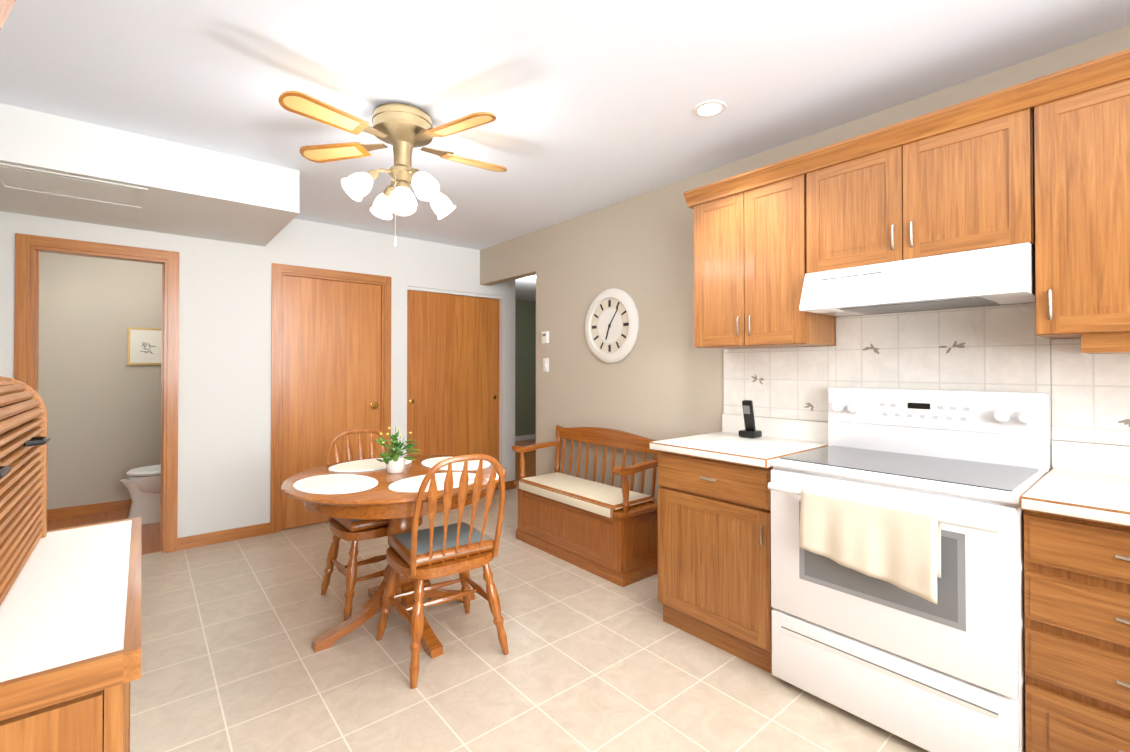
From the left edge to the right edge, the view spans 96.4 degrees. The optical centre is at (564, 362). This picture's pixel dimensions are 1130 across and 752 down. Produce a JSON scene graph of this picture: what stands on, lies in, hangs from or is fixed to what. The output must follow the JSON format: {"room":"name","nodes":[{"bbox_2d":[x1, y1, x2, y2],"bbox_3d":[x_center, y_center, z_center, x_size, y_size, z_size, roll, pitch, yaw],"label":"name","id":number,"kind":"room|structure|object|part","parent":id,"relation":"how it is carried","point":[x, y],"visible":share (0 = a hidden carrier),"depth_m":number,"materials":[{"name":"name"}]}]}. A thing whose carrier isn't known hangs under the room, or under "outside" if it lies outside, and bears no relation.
{"room":"kitchen","nodes":[
{"label":"kitchen","id":0,"kind":"room"},
{"bbox_2d":[0,0,15,29],"bbox_3d":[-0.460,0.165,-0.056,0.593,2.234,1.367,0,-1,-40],"label":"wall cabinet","id":1,"kind":"object","parent":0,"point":[6,6],"depth_m":0.60,"materials":[{"name":"brown wood"}]},
{"bbox_2d":[47,439,928,751],"bbox_3d":[-0.056,1.342,3.751,6.320,0.050,9.000,0,-1,-40],"label":"floor","id":2,"kind":"structure","parent":0,"point":[231,661],"depth_m":2.15,"materials":[{"name":"tile"}]},
{"bbox_2d":[0,376,140,751],"bbox_3d":[-1.081,0.657,0.753,0.686,1.265,0.780,0,-1,-40],"label":"desk unit","id":3,"kind":"object","parent":2,"relation":"on","point":[70,634],"visible":1,"depth_m":0.78,"materials":[{"name":"brown wood"}]},
{"bbox_2d":[120,464,160,523],"bbox_3d":[-3.354,0.920,4.344,0.710,0.805,0.440,0,-1,-40],"label":"toilet","id":4,"kind":"object","parent":2,"relation":"on","point":[142,485],"visible":0.29,"depth_m":4.14,"materials":[{"name":"white ceramic"}]},
{"bbox_2d":[321,428,432,620],"bbox_3d":[-1.073,0.853,2.842,0.473,0.918,0.510,0,-1,-41],"label":"chair","id":5,"kind":"object","parent":2,"relation":"on","point":[354,531],"visible":0.46,"depth_m":2.68,"materials":[{"name":"brown wood"}]},
{"bbox_2d":[281,455,506,658],"bbox_3d":[-0.829,0.932,2.559,1.071,0.748,1.074,0,-1,-40],"label":"dining table","id":6,"kind":"object","parent":2,"relation":"on","point":[381,500],"visible":0.52,"depth_m":2.31,"materials":[{"name":"brown wood"}]},
{"bbox_2d":[293,458,385,493],"bbox_3d":[-1.052,0.553,2.488,0.557,0.005,0.751,0,-1,-40],"label":"placemats","id":7,"kind":"object","parent":6,"relation":"on","point":[336,484],"depth_m":2.36,"materials":[{"name":"white fabric"}]},
{"bbox_2d":[374,427,418,473],"bbox_3d":[-0.847,0.441,2.586,0.215,0.232,0.238,0,-1,-40],"label":"potted plant","id":8,"kind":"object","parent":6,"relation":"on","point":[395,463],"visible":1,"depth_m":2.55,"materials":[{"name":"green plant"}]},
{"bbox_2d":[388,475,424,491],"bbox_3d":[-0.689,0.552,2.289,0.234,0.005,0.294,0,-1,-40],"label":"placemats","id":9,"kind":"object","parent":6,"relation":"on","point":[412,484],"depth_m":2.28,"materials":[{"name":"white fabric"}]},
{"bbox_2d":[421,457,490,491],"bbox_3d":[-0.602,0.554,2.600,0.565,0.005,0.747,0,-1,-40],"label":"placemats","id":10,"kind":"object","parent":6,"relation":"on","point":[473,464],"depth_m":2.64,"materials":[{"name":"white fabric"}]},
{"bbox_2d":[376,454,508,688],"bbox_3d":[-0.553,0.848,2.317,0.473,0.918,0.511,0,-1,-35],"label":"chair","id":11,"kind":"object","parent":2,"relation":"on","point":[462,549],"visible":1,"depth_m":2.21,"materials":[{"name":"brown wood"}]},
{"bbox_2d":[512,425,659,586],"bbox_3d":[0.134,0.892,3.496,0.458,0.845,1.120,0,-1,-40],"label":"bench","id":12,"kind":"object","parent":2,"relation":"on","point":[606,532],"visible":0.92,"depth_m":3.29,"materials":[{"name":"brown wood"}]},
{"bbox_2d":[649,414,827,673],"bbox_3d":[0.873,0.800,2.500,0.664,1.010,0.622,0,-1,-40],"label":"base cabinet","id":13,"kind":"object","parent":2,"relation":"on","point":[714,540],"visible":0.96,"depth_m":2.30,"materials":[{"name":"brown wood"}]},
{"bbox_2d":[739,400,761,437],"bbox_3d":[0.988,0.297,2.696,0.090,0.198,0.090,0,-1,-40],"label":"phone","id":14,"kind":"object","parent":13,"relation":"on","point":[750,431],"visible":1,"depth_m":2.67,"materials":[{"name":"black plastic"}]},
{"bbox_2d":[768,387,1050,751],"bbox_3d":[1.289,0.706,1.941,0.702,1.188,0.766,0,-1,-40],"label":"stove","id":15,"kind":"object","parent":2,"relation":"on","point":[946,673],"visible":0.92,"depth_m":1.78,"materials":[{"name":"white metal"}]},
{"bbox_2d":[799,487,940,603],"bbox_3d":[1.021,0.601,1.725,0.057,0.276,0.424,0,-1,-40],"label":"towel","id":16,"kind":"object","parent":15,"relation":"hanging from","point":[898,545],"visible":0.98,"depth_m":1.68,"materials":[{"name":"beige fabric"}]},
{"bbox_2d":[1019,440,1129,751],"bbox_3d":[1.940,0.789,1.227,0.664,1.010,1.160,0,-1,-40],"label":"base cabinet","id":17,"kind":"object","parent":2,"relation":"on","point":[1074,503],"visible":1,"depth_m":1.41,"materials":[{"name":"brown wood"}]},
{"bbox_2d":[0,0,1129,552],"bbox_3d":[-0.056,0.032,3.763,6.320,2.570,9.000,0,-1,-40],"label":"wall","id":18,"kind":"structure","parent":0,"point":[176,186],"depth_m":2.91,"materials":[{"name":"white paint"}]},
{"bbox_2d":[127,327,161,364],"bbox_3d":[-3.860,-0.150,4.673,0.280,0.340,0.022,0,-1,-40],"label":"framed art","id":19,"kind":"object","parent":18,"relation":"attached to","point":[144,346],"visible":0.92,"depth_m":4.65,"materials":[{"name":"beige paper"}]},
{"bbox_2d":[282,275,380,528],"bbox_3d":[-1.920,0.313,4.218,0.772,2.001,0.096,0,-1,-40],"label":"closet door","id":20,"kind":"structure","parent":18,"relation":"in","point":[331,359],"depth_m":4.18,"materials":[{"name":"brown wood"}]},
{"bbox_2d":[278,90,506,245],"bbox_3d":[-0.748,-0.849,2.306,1.007,0.635,0.652,0,-1,-11],"label":"ceiling fan","id":21,"kind":"object","parent":18,"relation":"hanging from","point":[403,129],"visible":1,"depth_m":2.29,"materials":[{"name":"gold metal"}]},
{"bbox_3d":[-0.761,-0.765,2.370,0.547,0.155,0.547,0,-1,-40],"label":"glass","id":22,"kind":"part","parent":21,"relation":"part of","materials":[{"name":"white glass"}]},
{"bbox_2d":[407,290,498,488],"bbox_3d":[-1.080,0.325,4.989,1.025,1.984,0.073,0,-1,-40],"label":"sliding doors","id":23,"kind":"structure","parent":18,"relation":"in","point":[452,374],"depth_m":4.94,"materials":[{"name":"brown wood"}]},
{"bbox_2d":[542,331,548,343],"bbox_3d":[-0.167,-0.213,4.262,0.024,0.100,0.080,0,-1,-40],"label":"switch plate","id":24,"kind":"object","parent":18,"relation":"attached to","point":[545,336],"depth_m":4.24,"materials":[{"name":"white plastic"}]},
{"bbox_2d":[543,358,548,371],"bbox_3d":[-0.163,0.020,4.263,0.014,0.115,0.072,0,-1,-40],"label":"switch plate","id":25,"kind":"object","parent":18,"relation":"attached to","point":[545,360],"depth_m":4.25,"materials":[{"name":"white plastic"}]},
{"bbox_2d":[585,288,638,362],"bbox_3d":[0.324,-0.268,3.667,0.035,0.544,0.544,0,-1,-40],"label":"wall clock","id":26,"kind":"object","parent":18,"relation":"attached to","point":[612,325],"visible":1,"depth_m":3.64,"materials":[{"name":"white plastic"}]},
{"bbox_2d":[693,100,725,117],"bbox_3d":[0.663,-1.162,2.319,0.150,0.007,0.150,0,-1,-40],"label":"recessed light","id":27,"kind":"object","parent":18,"relation":"in","point":[709,108],"visible":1,"depth_m":2.31,"materials":[{"name":"white glass"}]},
{"bbox_2d":[691,149,834,348],"bbox_3d":[1.033,-0.505,2.592,0.318,0.842,0.665,0,-1,-40],"label":"upper cabinet","id":28,"kind":"object","parent":18,"relation":"attached to","point":[758,233],"depth_m":2.45,"materials":[{"name":"brown wood"}]},
{"bbox_2d":[724,303,1129,468],"bbox_3d":[1.751,0.262,1.981,0.007,0.978,2.552,0,-1,-40],"label":"backsplash","id":29,"kind":"structure","parent":18,"relation":"attached to","point":[1003,348],"depth_m":2.14,"materials":[{"name":"tile"}]},
{"bbox_2d":[819,80,1038,270],"bbox_3d":[1.451,-0.665,2.094,0.318,0.530,0.756,0,-1,-40],"label":"upper cabinet","id":30,"kind":"object","parent":18,"relation":"attached to","point":[963,177],"depth_m":1.90,"materials":[{"name":"brown wood"}]},
{"bbox_2d":[799,242,1035,316],"bbox_3d":[1.420,-0.311,2.060,0.405,0.173,0.742,0,-1,-40],"label":"range hood","id":31,"kind":"object","parent":30,"relation":"attached to","point":[1002,275],"visible":0.98,"depth_m":1.90,"materials":[{"name":"white metal"}]},
{"bbox_2d":[1035,48,1129,339],"bbox_3d":[1.922,-0.515,1.530,0.318,0.842,0.829,0,-1,-40],"label":"upper cabinet","id":32,"kind":"object","parent":18,"relation":"attached to","point":[1041,165],"depth_m":1.61,"materials":[{"name":"brown wood"}]}
]}

